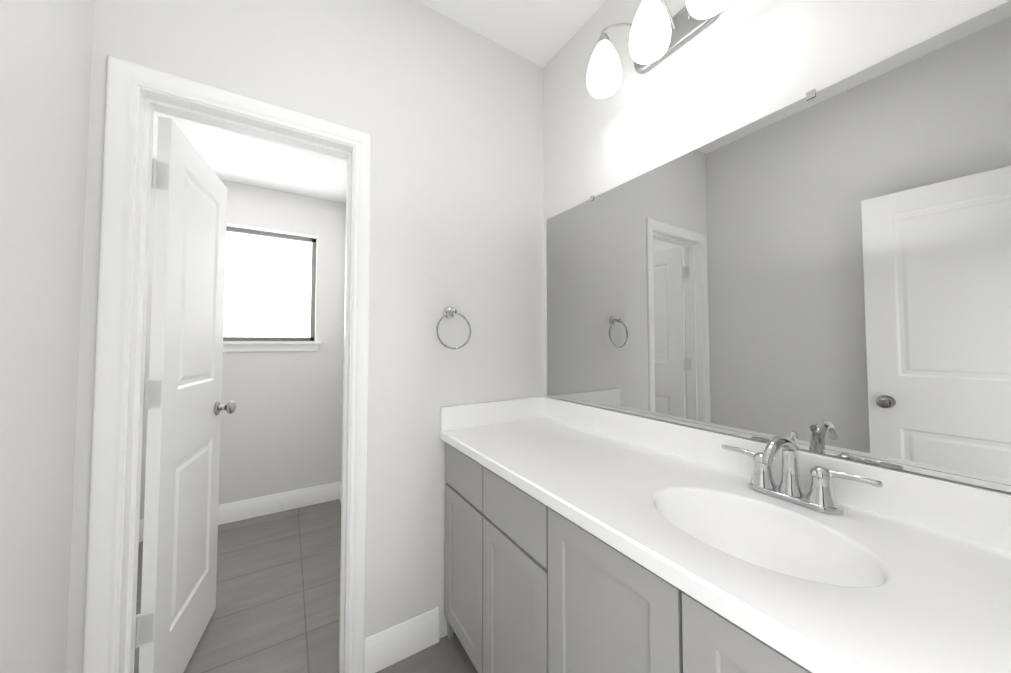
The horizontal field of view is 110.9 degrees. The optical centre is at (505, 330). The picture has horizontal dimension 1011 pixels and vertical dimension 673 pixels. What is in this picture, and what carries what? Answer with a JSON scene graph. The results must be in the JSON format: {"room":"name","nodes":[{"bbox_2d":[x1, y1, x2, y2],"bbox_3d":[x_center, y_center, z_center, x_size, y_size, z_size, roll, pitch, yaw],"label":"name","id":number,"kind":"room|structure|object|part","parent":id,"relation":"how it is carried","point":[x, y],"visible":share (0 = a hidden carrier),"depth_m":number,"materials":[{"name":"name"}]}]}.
{"room":"bathroom","nodes":[
{"label":"bathroom","id":0,"kind":"room"},
{"bbox_2d":[0,0,93,672],"bbox_3d":[-0.772,-0.103,0.207,0.120,2.740,1.720,1,-2,-32],"label":"wall","id":1,"kind":"structure","parent":0,"point":[45,61],"depth_m":0.81,"materials":[{"name":"white paint"}]},
{"bbox_2d":[139,179,345,519],"bbox_3d":[-1.989,0.088,2.549,1.690,2.520,0.150,1,-2,-32],"label":"wall","id":2,"kind":"structure","parent":0,"point":[281,428],"depth_m":2.65,"materials":[{"name":"white paint"}]},
{"bbox_2d":[139,482,334,541],"bbox_3d":[-1.950,1.278,2.435,1.380,0.133,0.014,1,-2,-32],"label":"baseboard","id":3,"kind":"structure","parent":2,"relation":"attached to","point":[255,507],"depth_m":2.57,"materials":[{"name":"white paint"}]},
{"bbox_2d":[223,227,320,351],"bbox_3d":[-1.869,-0.303,2.602,0.875,0.915,0.160,1,-2,-32],"label":"window","id":4,"kind":"structure","parent":2,"relation":"in","point":[270,286],"depth_m":2.69,"materials":[{"name":"white glass"}]},
{"bbox_2d":[152,112,346,203],"bbox_3d":[-1.570,-1.144,1.921,1.690,0.100,1.730,1,-2,-32],"label":"ceiling","id":5,"kind":"structure","parent":0,"point":[228,155],"depth_m":2.25,"materials":[{"name":"white paint"}]},
{"bbox_2d":[66,0,543,672],"bbox_3d":[-0.761,-0.065,1.299,2.440,2.740,0.120,1,-2,-32],"label":"wall","id":6,"kind":"structure","parent":0,"point":[446,112],"depth_m":1.45,"materials":[{"name":"white paint"}]},
{"bbox_2d":[135,116,235,672],"bbox_3d":[-1.255,0.296,1.391,0.176,2.000,0.594,1,-2,-24],"label":"bathroom door","id":7,"kind":"structure","parent":6,"relation":"in","point":[183,394],"depth_m":1.28,"materials":[{"name":"white paint"}]},
{"bbox_3d":[-1.356,0.359,1.615,0.176,0.066,0.099,1,-2,-24],"label":"knob","id":8,"kind":"part","parent":7,"relation":"part of","materials":[{"name":"silver metal"}]},
{"bbox_2d":[83,55,371,672],"bbox_3d":[-0.871,0.260,1.210,0.720,2.085,0.140,1,-2,-32],"label":"door frame","id":9,"kind":"structure","parent":6,"relation":"attached to","point":[125,79],"depth_m":1.05,"materials":[{"name":"white paint"}]},
{"bbox_2d":[364,608,438,672],"bbox_3d":[-0.409,1.243,1.395,0.297,0.133,0.014,1,-2,-32],"label":"baseboard","id":10,"kind":"structure","parent":6,"relation":"attached to","point":[395,644],"depth_m":1.37,"materials":[{"name":"white paint"}]},
{"bbox_2d":[436,307,470,348],"bbox_3d":[-0.232,-0.012,1.519,0.162,0.189,0.064,1,-2,-32],"label":"towel ring","id":11,"kind":"object","parent":6,"relation":"attached to","point":[449,312],"visible":1,"depth_m":1.51,"materials":[{"name":"silver metal"}]},
{"bbox_2d":[134,499,477,672],"bbox_3d":[-0.541,1.325,0.994,3.100,0.060,4.450,1,-2,-32],"label":"floor","id":12,"kind":"structure","parent":0,"point":[277,609],"depth_m":1.68,"materials":[{"name":"tile"}]},
{"bbox_2d":[440,396,1010,672],"bbox_3d":[0.382,0.804,0.971,0.573,0.981,1.593,1,-2,-32],"label":"bathroom vanity","id":13,"kind":"object","parent":12,"relation":"on","point":[581,538],"visible":1,"depth_m":0.76,"materials":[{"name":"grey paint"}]},
{"bbox_2d":[722,431,882,514],"bbox_3d":[0.653,0.328,0.823,0.164,0.159,0.313,1,-2,-32],"label":"faucet","id":14,"kind":"object","parent":13,"relation":"on","point":[820,497],"visible":1,"depth_m":0.82,"materials":[{"name":"silver metal"}]},
{"bbox_2d":[341,218,345,481],"bbox_3d":[-0.865,0.077,2.233,0.120,2.520,1.580,1,-2,-32],"label":"wall","id":15,"kind":"structure","parent":0,"point":[343,343],"depth_m":2.86,"materials":[{"name":"white paint"}]},
{"bbox_2d":[335,481,341,501],"bbox_3d":[-0.933,1.269,2.149,0.040,0.133,1.580,1,-2,-32],"label":"baseboard","id":16,"kind":"structure","parent":15,"relation":"attached to","point":[338,485],"depth_m":2.80,"materials":[{"name":"white paint"}]},
{"bbox_2d":[415,0,605,67],"bbox_3d":[-0.063,-1.504,0.771,1.870,0.100,1.840,1,-2,-32],"label":"ceiling","id":17,"kind":"structure","parent":0,"point":[540,33],"depth_m":1.60,"materials":[{"name":"white paint"}]},
{"bbox_2d":[543,0,1009,492],"bbox_3d":[0.711,-0.071,1.136,0.120,2.740,1.720,1,-2,-32],"label":"wall","id":18,"kind":"structure","parent":0,"point":[735,65],"depth_m":1.15,"materials":[{"name":"white paint"}]},
{"bbox_2d":[586,0,730,97],"bbox_3d":[0.511,-1.033,1.167,0.218,0.241,0.518,1,-2,-32],"label":"sconce","id":19,"kind":"object","parent":18,"relation":"attached to","point":[657,35],"visible":1,"depth_m":1.19,"materials":[{"name":"white glass"}]},
{"bbox_2d":[547,0,1010,492],"bbox_3d":[0.588,-0.145,1.209,0.009,0.926,1.404,1,-2,-32],"label":"mirror","id":20,"kind":"object","parent":18,"relation":"attached to","point":[827,270],"visible":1,"depth_m":0.86,"materials":[{"name":"clear glass"}]}
]}

